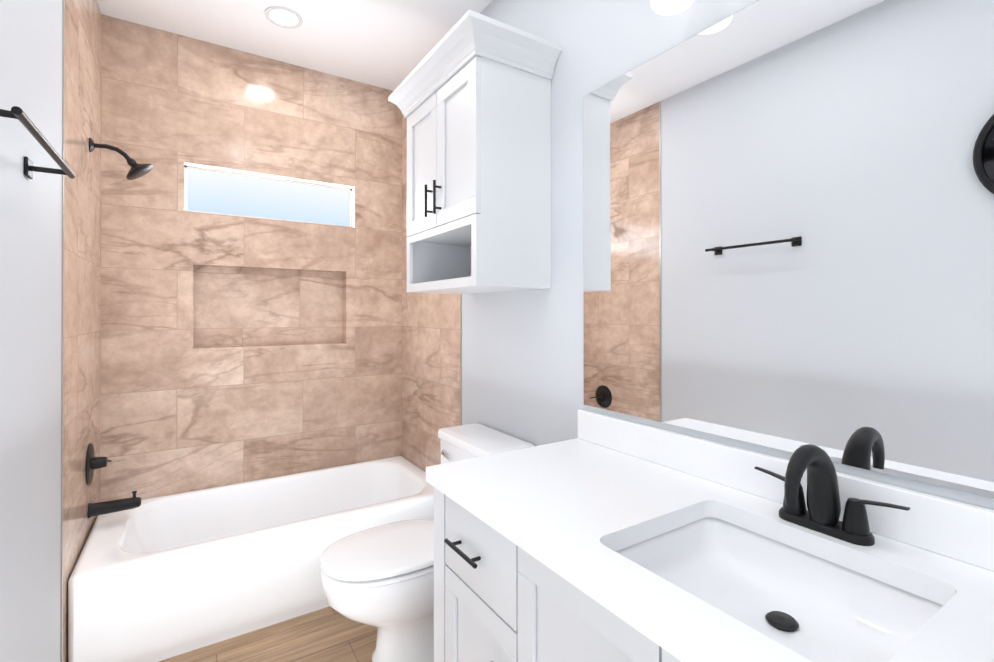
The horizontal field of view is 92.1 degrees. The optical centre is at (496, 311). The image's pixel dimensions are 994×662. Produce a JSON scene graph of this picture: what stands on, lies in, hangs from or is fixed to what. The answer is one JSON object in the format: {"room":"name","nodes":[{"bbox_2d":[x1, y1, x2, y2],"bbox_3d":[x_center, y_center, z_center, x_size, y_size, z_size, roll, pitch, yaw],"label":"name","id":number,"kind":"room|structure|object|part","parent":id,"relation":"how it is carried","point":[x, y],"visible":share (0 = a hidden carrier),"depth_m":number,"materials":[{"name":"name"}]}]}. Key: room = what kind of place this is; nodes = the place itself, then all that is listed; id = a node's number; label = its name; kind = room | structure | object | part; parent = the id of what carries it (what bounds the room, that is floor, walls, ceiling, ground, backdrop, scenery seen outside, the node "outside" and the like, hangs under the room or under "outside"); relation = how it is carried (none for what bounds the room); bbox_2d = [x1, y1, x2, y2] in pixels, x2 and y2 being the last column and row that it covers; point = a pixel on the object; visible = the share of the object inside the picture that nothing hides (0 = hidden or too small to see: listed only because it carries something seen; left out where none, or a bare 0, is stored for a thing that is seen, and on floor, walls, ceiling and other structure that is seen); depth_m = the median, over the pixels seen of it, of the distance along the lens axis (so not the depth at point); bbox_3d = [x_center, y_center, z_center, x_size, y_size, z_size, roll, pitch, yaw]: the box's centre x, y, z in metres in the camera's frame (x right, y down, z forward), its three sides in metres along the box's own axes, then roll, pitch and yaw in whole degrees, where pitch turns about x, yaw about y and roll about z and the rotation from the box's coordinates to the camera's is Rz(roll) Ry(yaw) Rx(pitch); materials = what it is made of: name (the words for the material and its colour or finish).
{"room":"bathroom","nodes":[
{"label":"bathroom","id":0,"kind":"room"},
{"bbox_2d":[0,0,100,661],"bbox_3d":[-0.865,-0.064,0.581,0.120,2.740,4.240,0,0,-33],"label":"wall","id":1,"kind":"structure","parent":0,"point":[30,318],"depth_m":1.41,"materials":[{"name":"paint"}]},
{"bbox_2d":[0,106,75,178],"bbox_3d":[-1.058,-0.372,1.077,0.092,0.048,0.500,0,0,-33],"label":"towel bar","id":2,"kind":"object","parent":1,"relation":"attached to","point":[19,114],"visible":0.98,"depth_m":1.09,"materials":[{"name":"metal"}]},
{"bbox_2d":[60,0,64,661],"bbox_3d":[-1.444,-0.060,1.592,0.004,2.740,0.010,0,0,-33],"label":"trim","id":3,"kind":"structure","parent":1,"relation":"attached to","point":[62,330],"depth_m":1.59,"materials":[{"name":"tile"}]},
{"bbox_2d":[85,443,111,484],"bbox_3d":[-1.702,0.646,2.050,0.068,0.172,0.173,0,0,-33],"label":"shower valve","id":4,"kind":"object","parent":1,"relation":"attached to","point":[93,462],"visible":1,"depth_m":2.02,"materials":[{"name":"black metal"}]},
{"bbox_2d":[88,491,140,517],"bbox_3d":[-1.655,0.834,2.079,0.179,0.082,0.062,0,0,-33],"label":"tub spout","id":5,"kind":"object","parent":1,"relation":"attached to","point":[107,507],"visible":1,"depth_m":2.06,"materials":[{"name":"black metal"}]},
{"bbox_2d":[89,138,152,179],"bbox_3d":[-1.639,-0.660,2.095,0.219,0.156,0.118,0,0,-33],"label":"shower head","id":6,"kind":"object","parent":1,"relation":"attached to","point":[136,170],"visible":1,"depth_m":2.09},
{"bbox_2d":[100,14,401,501],"bbox_3d":[-1.291,-0.056,2.757,1.524,2.740,0.120,0,0,-33],"label":"wall","id":7,"kind":"structure","parent":0,"point":[174,421],"depth_m":2.59,"materials":[{"name":"tile"}]},
{"bbox_2d":[193,266,341,347],"bbox_3d":[-1.309,-0.026,2.799,0.790,0.440,0.030,0,0,-33],"label":"shower niche","id":8,"kind":"object","parent":7,"relation":"in","point":[232,306],"depth_m":2.76,"materials":[{"name":"tile"}]},
{"bbox_2d":[184,165,351,226],"bbox_3d":[-1.284,-0.646,2.773,0.880,0.250,0.025,0,0,-33],"label":"window","id":9,"kind":"structure","parent":7,"relation":"in","point":[217,193],"depth_m":2.74,"materials":[{"name":"glass"}]},
{"bbox_2d":[158,606,376,661],"bbox_3d":[-0.175,1.358,1.021,1.764,0.100,4.240,0,0,-33],"label":"floor","id":10,"kind":"structure","parent":0,"point":[329,634],"depth_m":1.89,"materials":[{"name":"brown wood"}]},
{"bbox_2d":[68,456,433,661],"bbox_3d":[-1.051,1.120,2.381,1.518,0.385,0.759,0,0,-33],"label":"bathtub","id":11,"kind":"object","parent":10,"relation":"on","point":[156,579],"visible":0.81,"depth_m":2.01,"materials":[{"name":"ceramic"}]},
{"bbox_2d":[320,424,533,661],"bbox_3d":[-0.286,0.918,1.879,0.770,0.785,0.474,0,0,-33],"label":"toilet","id":12,"kind":"object","parent":10,"relation":"on","point":[381,578],"visible":0.56,"depth_m":1.73,"materials":[{"name":"ceramic"}]},
{"bbox_3d":[-0.384,0.901,1.816,0.538,0.047,0.384,0,0,-33],"label":"seat","id":13,"kind":"part","parent":12,"relation":"part of","materials":[{"name":"plastic"}]},
{"bbox_3d":[-0.221,0.622,2.073,0.020,0.028,0.094,0,0,-33],"label":"handle","id":14,"kind":"part","parent":12,"relation":"part of","materials":[{"name":"silver metal"}]},
{"bbox_2d":[426,477,697,661],"bbox_3d":[0.470,0.895,0.859,0.616,0.825,1.544,0,0,-33],"label":"bathroom vanity","id":15,"kind":"object","parent":10,"relation":"on","point":[497,599],"depth_m":1.04,"materials":[{"name":"paint"}]},
{"bbox_2d":[426,437,993,661],"bbox_3d":[0.475,0.462,0.868,0.598,0.040,1.576,0,0,-33],"label":"countertop","id":16,"kind":"structure","parent":15,"relation":"on","point":[576,502],"depth_m":0.91,"materials":[{"name":"white stone"}]},
{"bbox_2d":[622,513,933,661],"bbox_3d":[0.466,0.524,0.849,0.404,0.108,0.464,0,0,-33],"label":"sink","id":17,"kind":"object","parent":16,"relation":"in","point":[841,611],"depth_m":0.95,"materials":[{"name":"white ceramic"}]},
{"bbox_2d":[750,444,913,548],"bbox_3d":[0.621,0.353,0.949,0.170,0.179,0.277,0,0,-33],"label":"faucet","id":18,"kind":"object","parent":16,"relation":"on","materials":[{"name":"black metal"}]},
{"bbox_2d":[97,0,491,90],"bbox_3d":[-0.175,-1.482,1.031,1.764,0.100,4.240,0,0,-33],"label":"ceiling","id":19,"kind":"structure","parent":0,"point":[388,44],"depth_m":2.41,"materials":[{"name":"paint"}]},
{"bbox_2d":[264,6,302,28],"bbox_3d":[-1.033,-1.424,2.322,0.170,0.005,0.170,0,0,-33],"label":"recessed light","id":20,"kind":"object","parent":19,"relation":"in","point":[282,17],"visible":1,"depth_m":2.32,"materials":[{"name":"paint"}]},
{"bbox_2d":[402,0,993,509],"bbox_3d":[0.516,-0.060,1.472,0.120,2.740,4.240,0,0,-33],"label":"wall","id":21,"kind":"structure","parent":0,"point":[522,364],"depth_m":1.84,"materials":[{"name":"paint"}]},
{"bbox_2d":[460,294,461,424],"bbox_3d":[-0.183,-0.057,2.441,0.004,2.740,0.010,0,0,-33],"label":"trim","id":22,"kind":"structure","parent":21,"relation":"attached to","point":[460,359],"depth_m":2.44,"materials":[{"name":"tile"}]},
{"bbox_2d":[388,10,561,293],"bbox_3d":[-0.130,-0.540,1.997,0.397,0.902,0.758,0,0,-33],"label":"upper cabinet","id":23,"kind":"object","parent":21,"relation":"attached to","point":[470,96],"visible":1,"depth_m":1.78,"materials":[{"name":"paint"}]},
{"bbox_2d":[650,0,693,15],"bbox_3d":[0.649,-0.921,1.021,0.146,0.205,0.801,0,0,-33],"label":"sconce","id":24,"kind":"object","parent":21,"relation":"attached to","point":[666,7],"visible":1,"depth_m":1.28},
{"bbox_2d":[578,409,993,568],"bbox_3d":[0.718,0.393,1.025,0.020,0.100,1.576,0,0,-33],"label":"backsplash","id":25,"kind":"structure","parent":21,"relation":"attached to","point":[964,531],"depth_m":1.15,"materials":[{"name":"white stone"}]},
{"bbox_2d":[583,0,993,498],"bbox_3d":[0.726,-0.217,1.031,0.006,1.080,1.550,0,0,-33],"label":"mirror","id":26,"kind":"object","parent":21,"relation":"attached to","point":[788,225],"visible":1,"depth_m":1.07,"materials":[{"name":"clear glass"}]}
]}

